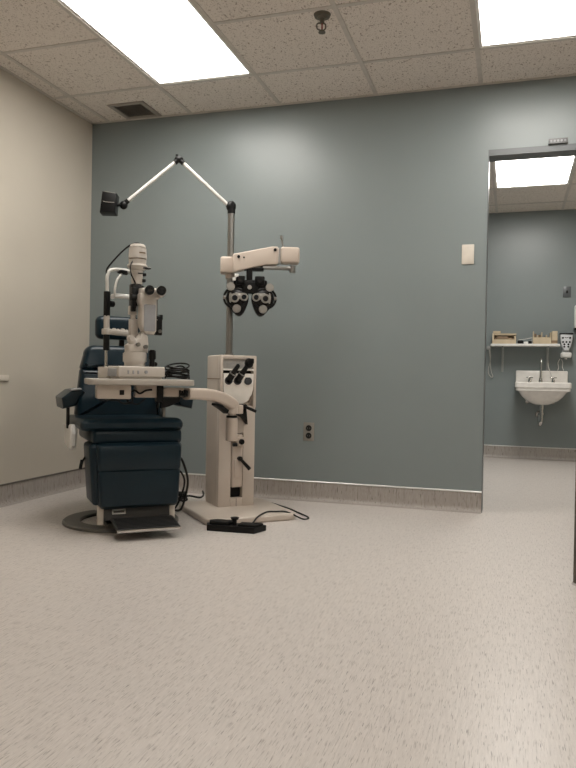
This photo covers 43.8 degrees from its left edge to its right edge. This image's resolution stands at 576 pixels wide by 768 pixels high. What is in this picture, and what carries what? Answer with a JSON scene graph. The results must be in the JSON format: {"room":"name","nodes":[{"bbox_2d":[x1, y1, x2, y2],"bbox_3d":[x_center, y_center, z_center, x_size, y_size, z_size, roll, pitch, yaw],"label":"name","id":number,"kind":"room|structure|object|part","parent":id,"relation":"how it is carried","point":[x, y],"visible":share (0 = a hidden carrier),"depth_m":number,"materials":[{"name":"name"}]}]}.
{"room":"examination room","nodes":[
{"label":"examination room","id":0,"kind":"room"},
{"bbox_2d":[0,68,92,483],"bbox_3d":[-2.346,-0.642,1.947,0.100,2.700,6.520,1,1,17],"label":"wall","id":1,"kind":"structure","parent":0,"point":[46,147],"depth_m":4.41,"materials":[{"name":"beige paint"}]},
{"bbox_2d":[0,375,8,380],"bbox_3d":[-1.643,-0.034,4.049,0.012,0.034,0.188,1,1,17],"label":"wall plate","id":2,"kind":"object","parent":1,"relation":"attached to","point":[2,377],"visible":1,"depth_m":4.10,"materials":[{"name":"beige plastic"}]},
{"bbox_2d":[0,467,85,507],"bbox_3d":[-2.308,0.647,1.930,0.034,0.124,6.300,1,1,17],"label":"baseboard","id":3,"kind":"structure","parent":1,"relation":"attached to","point":[11,493],"depth_m":4.44,"materials":[{"name":"plastic"}]},
{"bbox_2d":[0,457,575,767],"bbox_3d":[0.094,0.783,2.830,4.287,0.080,9.650,1,1,17],"label":"floor","id":4,"kind":"structure","parent":0,"point":[344,635],"depth_m":2.12,"materials":[{"name":"plastic"}]},
{"bbox_2d":[56,316,192,532],"bbox_3d":[-0.826,0.170,3.715,0.676,1.094,0.880,1,1,-24],"label":"chair","id":5,"kind":"object","parent":4,"relation":"on","point":[132,453],"visible":0.86,"depth_m":3.49,"materials":[{"name":"leather"}]},
{"bbox_3d":[-1.111,0.161,3.614,0.014,0.125,0.035,1,1,-24],"label":"arm post","id":6,"kind":"part","parent":5,"relation":"part of","materials":[{"name":"black plastic"}]},
{"bbox_3d":[-1.130,0.072,3.713,0.116,0.100,0.315,1,1,-24],"label":"armrest","id":7,"kind":"part","parent":5,"relation":"part of","materials":[{"name":"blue plastic"}]},
{"bbox_3d":[-1.004,0.385,3.509,0.016,0.065,0.057,1,1,21],"label":"recline lever","id":8,"kind":"part","parent":5,"relation":"part of","materials":[{"name":"black plastic"}]},
{"bbox_3d":[-0.952,-0.008,4.009,0.476,0.410,0.170,1,1,-24],"label":"backrest","id":9,"kind":"part","parent":5,"relation":"part of","materials":[{"name":"blue plastic"}]},
{"bbox_3d":[-0.868,0.709,3.740,0.592,0.016,0.574,1,1,-24],"label":"plate","id":10,"kind":"part","parent":5,"relation":"part of","materials":[{"name":"paint"}]},
{"bbox_3d":[-0.855,0.194,3.712,0.498,0.061,0.543,1,1,-24],"label":"seat","id":11,"kind":"part","parent":5,"relation":"part of","materials":[{"name":"blue leather"}]},
{"bbox_3d":[-0.697,0.187,4.006,0.018,0.200,0.030,1,1,-24],"label":"arm post","id":12,"kind":"part","parent":5,"relation":"part of","materials":[{"name":"metal"}]},
{"bbox_3d":[-0.617,0.079,3.938,0.116,0.100,0.315,1,1,-24],"label":"armrest","id":13,"kind":"part","parent":5,"relation":"part of","materials":[{"name":"blue plastic"}]},
{"bbox_2d":[175,457,188,511],"bbox_3d":[-0.627,0.550,4.007,0.110,0.337,0.455,1,1,-15],"label":"power cable","id":14,"kind":"object","parent":4,"relation":"on","point":[182,460],"visible":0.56,"depth_m":3.88,"materials":[{"name":"black rubber"}]},
{"bbox_2d":[178,490,203,501],"bbox_3d":[-0.650,0.682,4.459,0.194,0.066,0.401,1,1,17],"label":"cable bundle","id":15,"kind":"object","parent":4,"relation":"on","point":[179,493],"visible":0.27,"depth_m":4.34,"materials":[{"name":"black rubber"}]},
{"bbox_2d":[84,154,299,524],"bbox_3d":[-0.481,-0.291,3.853,1.168,2.026,0.787,1,1,-14],"label":"stand","id":16,"kind":"object","parent":4,"relation":"on","point":[230,427],"depth_m":4.02,"materials":[{"name":"beige metal"}]},
{"bbox_2d":[100,191,129,215],"bbox_3d":[-0.990,-1.021,4.053,0.166,0.120,0.128,1,1,17],"label":"lamp","id":17,"kind":"object","parent":16,"relation":"attached to","point":[110,203],"depth_m":4.01,"materials":[{"name":"black plastic"}]},
{"bbox_2d":[98,242,165,378],"bbox_3d":[-0.789,-0.370,3.604,0.282,0.687,0.370,1,1,-35],"label":"microscope","id":18,"kind":"object","parent":16,"relation":"on","point":[148,321],"visible":0.99,"depth_m":3.55,"materials":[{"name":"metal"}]},
{"bbox_3d":[-0.913,-0.057,3.590,0.063,0.058,0.050,1,1,28],"label":"rail","id":19,"kind":"part","parent":18,"relation":"part of","materials":[{"name":"white plastic"}]},
{"bbox_3d":[-0.913,-0.116,3.595,0.015,0.115,0.015,1,1,-35],"label":"upright rod","id":20,"kind":"part","parent":18,"relation":"part of","materials":[{"name":"silver metal"}]},
{"bbox_3d":[-0.859,-0.515,3.677,0.018,0.164,0.219,1,1,28],"label":"head frame","id":21,"kind":"part","parent":18,"relation":"part of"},
{"bbox_3d":[-0.749,-0.207,3.548,0.109,0.105,0.075,1,1,-35],"label":"arm","id":22,"kind":"part","parent":18,"relation":"part of"},
{"bbox_3d":[-0.737,-0.534,3.593,0.050,0.045,0.043,1,1,-35],"label":"filter lever","id":23,"kind":"part","parent":18,"relation":"part of","materials":[{"name":"black plastic"}]},
{"bbox_3d":[-0.685,-0.327,3.546,0.062,0.133,0.008,1,1,-35],"label":"panel","id":24,"kind":"part","parent":18,"relation":"part of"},
{"bbox_3d":[-0.775,-1.155,4.079,0.286,0.253,0.021,1,1,-5],"label":"lamp arm","id":25,"kind":"part","parent":16,"relation":"part of"},
{"bbox_2d":[164,363,189,378],"bbox_3d":[-0.561,-0.067,3.606,0.131,0.085,0.135,1,1,-19],"label":"coiled cable","id":26,"kind":"object","parent":16,"relation":"on","point":[171,372],"visible":0.98,"depth_m":3.57,"materials":[{"name":"black rubber"}]},
{"bbox_2d":[173,154,184,165],"bbox_3d":[-0.621,-1.279,4.091,0.070,0.061,0.035,1,1,-11],"label":"joint","id":27,"kind":"object","parent":16,"relation":"attached to","point":[178,159],"depth_m":4.08,"materials":[{"name":"black plastic"}]},
{"bbox_3d":[-0.526,0.048,3.600,0.046,0.040,0.050,1,1,-19],"label":"arm joint knob","id":28,"kind":"part","parent":16,"relation":"part of","materials":[{"name":"black plastic"}]},
{"bbox_3d":[-0.474,-1.147,4.104,0.286,0.257,0.021,1,1,-5],"label":"lamp arm","id":29,"kind":"part","parent":16,"relation":"part of"},
{"bbox_3d":[-0.400,0.084,3.791,0.062,0.127,0.405,1,1,35],"label":"swing arm","id":30,"kind":"part","parent":16,"relation":"part of","materials":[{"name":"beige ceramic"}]},
{"bbox_2d":[226,201,235,213],"bbox_3d":[-0.327,-1.016,4.117,0.056,0.075,0.048,1,1,-26],"label":"joint","id":31,"kind":"object","parent":16,"relation":"on","point":[230,206],"depth_m":4.10,"materials":[{"name":"black plastic"}]},
{"bbox_3d":[-0.306,-0.062,3.981,0.080,0.103,0.041,1,1,23],"label":"diagnostic handle","id":32,"kind":"part","parent":16,"relation":"part of","materials":[{"name":"black plastic"}]},
{"bbox_3d":[-0.294,0.210,3.935,0.099,0.206,0.067,1,1,-26],"label":"arm post","id":33,"kind":"part","parent":16,"relation":"part of","materials":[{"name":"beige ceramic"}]},
{"bbox_3d":[-0.286,-0.112,4.041,0.184,0.055,0.013,1,1,-26],"label":"instrument panel","id":34,"kind":"part","parent":16,"relation":"part of","materials":[{"name":"white plastic"}]},
{"bbox_2d":[223,373,253,403],"bbox_3d":[-0.287,0.033,4.041,0.181,0.182,0.048,1,1,-26],"label":"control panel","id":35,"kind":"object","parent":16,"relation":"on","point":[243,391],"depth_m":4.03,"materials":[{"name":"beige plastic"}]},
{"bbox_3d":[-0.246,0.446,4.026,0.079,0.079,0.029,1,1,-8],"label":"lever","id":36,"kind":"part","parent":16,"relation":"part of","materials":[{"name":"black plastic"}]},
{"bbox_3d":[-0.239,-0.077,4.001,0.113,0.136,0.055,1,1,28],"label":"diagnostic handle","id":37,"kind":"part","parent":16,"relation":"part of","materials":[{"name":"black plastic"}]},
{"bbox_2d":[223,266,276,316],"bbox_3d":[-0.214,-0.539,4.050,0.306,0.312,0.083,1,1,-5],"label":"phoropter","id":38,"kind":"object","parent":16,"relation":"hanging from","point":[262,298],"visible":0.98,"depth_m":4.03,"materials":[{"name":"black plastic"}]},
{"bbox_3d":[-0.323,-0.548,4.040,0.049,0.049,0.046,1,1,-5],"label":"cylinder knob","id":39,"kind":"part","parent":38,"relation":"part of","materials":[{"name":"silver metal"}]},
{"bbox_3d":[-0.275,-0.485,4.019,0.102,0.057,0.016,1,1,-5],"label":"plate","id":40,"kind":"part","parent":38,"relation":"part of","materials":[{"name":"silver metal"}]},
{"bbox_3d":[-0.151,-0.483,4.029,0.102,0.057,0.016,1,1,-5],"label":"plate","id":41,"kind":"part","parent":38,"relation":"part of","materials":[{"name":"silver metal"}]},
{"bbox_3d":[-0.104,-0.544,4.058,0.049,0.049,0.046,1,1,-5],"label":"cylinder knob","id":42,"kind":"part","parent":38,"relation":"part of","materials":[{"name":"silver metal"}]},
{"bbox_3d":[-0.216,0.137,3.999,0.084,0.049,0.021,1,1,-17],"label":"lever","id":43,"kind":"part","parent":16,"relation":"part of","materials":[{"name":"black plastic"}]},
{"bbox_3d":[-0.184,-0.704,4.075,0.260,0.153,0.075,1,1,-5],"label":"refractor arm","id":44,"kind":"part","parent":16,"relation":"part of","materials":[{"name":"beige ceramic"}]},
{"bbox_2d":[207,517,265,533],"bbox_3d":[-0.264,0.696,3.563,0.300,0.066,0.095,1,1,13],"label":"foot pedal","id":45,"kind":"object","parent":4,"relation":"on","point":[222,525],"visible":1,"depth_m":3.54,"materials":[{"name":"black plastic"}]},
{"bbox_2d":[253,503,308,522],"bbox_3d":[-0.042,0.705,4.026,0.317,0.048,0.876,1,1,0],"label":"cord","id":46,"kind":"object","parent":4,"relation":"on","point":[307,518],"visible":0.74,"depth_m":3.87,"materials":[{"name":"grey rubber"}]},
{"bbox_2d":[572,471,575,585],"bbox_3d":[1.643,-0.265,2.760,1.136,2.048,0.107,1,1,-15],"label":"door","id":47,"kind":"structure","parent":4,"relation":"on","point":[574,562],"depth_m":2.67,"materials":[{"name":"brown wood"}]},
{"bbox_2d":[0,0,575,212],"bbox_3d":[0.125,-1.816,2.756,4.287,0.240,9.550,1,1,17],"label":"ceiling","id":48,"kind":"structure","parent":0,"point":[393,28],"depth_m":3.85,"materials":[{"name":"tile"}]},
{"bbox_2d":[107,101,161,119],"bbox_3d":[-0.992,-1.771,4.638,0.256,0.010,0.252,1,1,17],"label":"ceiling vent","id":49,"kind":"object","parent":48,"relation":"in","point":[138,109],"visible":1,"depth_m":4.63,"materials":[{"name":"white metal"}]},
{"bbox_2d":[114,104,153,116],"bbox_3d":[-0.992,-1.770,4.638,0.196,0.010,0.192,1,1,17],"label":"vent grille","id":50,"kind":"object","parent":49,"relation":"attached to","point":[126,110],"depth_m":4.64,"materials":[{"name":"black metal"}]},
{"bbox_2d":[59,0,250,84],"bbox_3d":[-0.659,-1.813,3.573,0.584,0.108,1.194,1,1,17],"label":"ceiling light","id":51,"kind":"object","parent":48,"relation":"attached to","point":[170,41],"visible":0.81,"depth_m":3.64,"materials":[{"name":"white plastic"}]},
{"bbox_2d":[0,0,575,124],"bbox_3d":[-0.331,-1.742,1.301,4.087,0.034,6.300,1,1,17],"label":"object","id":52,"kind":"structure","parent":48,"relation":"attached to","point":[333,5],"depth_m":3.90,"materials":[{"name":"metal"}]},
{"bbox_2d":[314,10,330,33],"bbox_3d":[0.161,-1.700,3.379,0.082,0.085,0.082,1,1,17],"label":"sprinkler","id":53,"kind":"object","parent":48,"relation":"attached to","point":[321,15],"visible":1,"depth_m":3.37,"materials":[{"name":"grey metal"}]},
{"bbox_3d":[0.158,-1.690,3.377,0.043,0.065,0.034,1,1,-32],"label":"sprinkler frame","id":54,"kind":"part","parent":53,"relation":"part of","materials":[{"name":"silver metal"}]},
{"bbox_2d":[475,0,575,46],"bbox_3d":[1.088,-1.776,3.027,0.584,0.108,1.194,1,1,17],"label":"ceiling light","id":55,"kind":"object","parent":48,"relation":"attached to","point":[500,22],"visible":1,"depth_m":3.41,"materials":[{"name":"white plastic"}]},
{"bbox_2d":[489,159,575,212],"bbox_3d":[1.925,-1.707,5.609,2.350,0.034,3.030,1,1,17],"label":"trim","id":56,"kind":"structure","parent":48,"relation":"attached to","point":[494,188],"depth_m":6.19,"materials":[{"name":"metal"}]},
{"bbox_2d":[494,156,575,187],"bbox_3d":[1.910,-1.747,5.566,0.588,0.108,1.196,1,1,17],"label":"ceiling light","id":57,"kind":"object","parent":48,"relation":"attached to","point":[557,170],"visible":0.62,"depth_m":5.74,"materials":[{"name":"white plastic"}]},
{"bbox_2d":[89,76,575,490],"bbox_3d":[0.606,-0.614,4.376,4.087,2.700,0.120,1,1,17],"label":"wall","id":58,"kind":"structure","parent":0,"point":[375,339],"depth_m":4.40,"materials":[{"name":"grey paint"}]},
{"bbox_2d":[303,422,313,440],"bbox_3d":[0.130,0.297,4.463,0.070,0.114,0.008,1,1,17],"label":"power outlet","id":59,"kind":"object","parent":58,"relation":"attached to","point":[308,429],"visible":1,"depth_m":4.46,"materials":[{"name":"metal"}]},
{"bbox_2d":[179,473,481,513],"bbox_3d":[-0.136,0.659,4.534,2.627,0.124,0.034,1,1,17],"label":"baseboard","id":60,"kind":"structure","parent":58,"relation":"attached to","point":[464,501],"depth_m":4.37,"materials":[{"name":"plastic"}]},
{"bbox_2d":[462,244,473,263],"bbox_3d":[1.048,-0.755,4.170,0.070,0.115,0.008,1,1,17],"label":"wall plate","id":61,"kind":"object","parent":58,"relation":"attached to","point":[467,250],"visible":1,"depth_m":4.17,"materials":[{"name":"beige plastic"}]},
{"bbox_2d":[481,143,575,512],"bbox_3d":[1.625,-0.293,4.059,0.980,2.100,0.122,1,1,17],"label":"trim","id":62,"kind":"structure","parent":58,"relation":"attached to","point":[562,150],"depth_m":4.13,"materials":[{"name":"grey paint"}]},
{"bbox_2d":[548,137,567,144],"bbox_3d":[1.515,-1.364,4.016,0.102,0.032,0.020,1,1,17],"label":"bracket","id":63,"kind":"object","parent":58,"relation":"attached to","point":[553,140],"visible":1,"depth_m":4.02,"materials":[{"name":"white plastic"}]},
{"bbox_2d":[484,209,575,447],"bbox_3d":[2.325,-0.612,7.129,2.450,2.700,0.100,1,1,17],"label":"wall","id":64,"kind":"structure","parent":0,"point":[532,254],"depth_m":7.06,"materials":[{"name":"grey paint"}]},
{"bbox_2d":[491,344,559,371],"bbox_3d":[2.301,-0.251,6.971,0.635,0.271,0.220,1,1,17],"label":"wall shelf","id":65,"kind":"object","parent":64,"relation":"attached to","point":[502,346],"visible":1,"depth_m":6.94,"materials":[{"name":"white plastic"}]},
{"bbox_2d":[487,346,492,376],"bbox_3d":[2.015,-0.222,7.149,0.067,0.315,0.050,1,1,17],"label":"hanging cord","id":66,"kind":"object","parent":65,"relation":"hanging from","point":[488,347],"visible":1,"depth_m":7.14,"materials":[{"name":"grey plastic"}]},
{"bbox_2d":[492,333,515,343],"bbox_3d":[2.122,-0.443,7.030,0.226,0.106,0.188,1,1,17],"label":"tray","id":67,"kind":"object","parent":65,"relation":"on","point":[494,335],"visible":0.93,"depth_m":6.97,"materials":[{"name":"beige wood"}]},
{"bbox_2d":[497,336,507,338],"bbox_3d":[2.089,-0.432,6.974,0.100,0.060,0.028,1,1,17],"label":"packet","id":68,"kind":"object","parent":67,"relation":"in","point":[498,337],"visible":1,"depth_m":6.96,"materials":[{"name":"paper"}]},
{"bbox_2d":[532,331,550,343],"bbox_3d":[2.451,-0.443,6.918,0.165,0.120,0.170,1,1,17],"label":"box","id":69,"kind":"object","parent":65,"relation":"on","point":[536,340],"visible":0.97,"depth_m":6.84,"materials":[{"name":"beige cardboard"}]},
{"bbox_2d":[551,331,557,343],"bbox_3d":[2.556,-0.442,6.874,0.051,0.122,0.131,1,1,17],"label":"carton","id":70,"kind":"object","parent":65,"relation":"on","point":[554,334],"visible":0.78,"depth_m":6.81,"materials":[{"name":"beige cardboard"}]},
{"bbox_2d":[484,445,575,461],"bbox_3d":[2.329,0.677,7.064,2.350,0.124,0.034,1,1,17],"label":"baseboard","id":71,"kind":"structure","parent":64,"relation":"attached to","point":[493,451],"depth_m":7.06,"materials":[{"name":"plastic"}]},
{"bbox_2d":[515,358,571,426],"bbox_3d":[2.417,0.079,6.818,0.496,0.661,0.445,1,1,17],"label":"sink","id":72,"kind":"object","parent":64,"relation":"attached to","point":[539,388],"visible":1,"depth_m":6.70,"materials":[{"name":"ceramic"}]},
{"bbox_2d":[538,358,542,381],"bbox_3d":[2.437,-0.134,6.900,0.040,0.236,0.134,1,1,17],"label":"faucet","id":73,"kind":"object","parent":72,"relation":"on","point":[540,373],"depth_m":6.94,"materials":[{"name":"silver metal"}]},
{"bbox_2d":[515,370,571,404],"bbox_3d":[2.418,0.035,6.817,0.496,0.327,0.445,1,1,17],"label":"basin","id":74,"kind":"object","parent":72,"relation":"in","point":[536,387],"depth_m":6.68,"materials":[{"name":"ceramic"}]},
{"bbox_2d":[559,333,573,358],"bbox_3d":[2.685,-0.364,6.917,0.123,0.251,0.092,1,1,17],"label":"dispenser","id":75,"kind":"object","parent":64,"relation":"attached to","point":[565,338],"visible":1,"depth_m":6.88,"materials":[{"name":"white plastic"}]},
{"bbox_2d":[560,352,571,358],"bbox_3d":[2.685,-0.271,6.919,0.097,0.065,0.090,1,1,17],"label":"tray","id":76,"kind":"object","parent":75,"relation":"on","point":[565,355],"depth_m":6.88,"materials":[{"name":"white plastic"}]},
{"bbox_2d":[563,286,570,296],"bbox_3d":[2.706,-0.893,6.949,0.073,0.106,0.014,1,1,17],"label":"switch","id":77,"kind":"object","parent":64,"relation":"attached to","point":[566,290],"visible":1,"depth_m":6.95,"materials":[{"name":"grey paint"}]},
{"bbox_2d":[573,305,575,330],"bbox_3d":[2.883,-0.630,6.843,0.279,0.238,0.112,1,1,17],"label":"dispenser","id":78,"kind":"object","parent":64,"relation":"attached to","point":[574,329],"visible":1,"depth_m":6.83,"materials":[{"name":"white plastic"}]}
]}

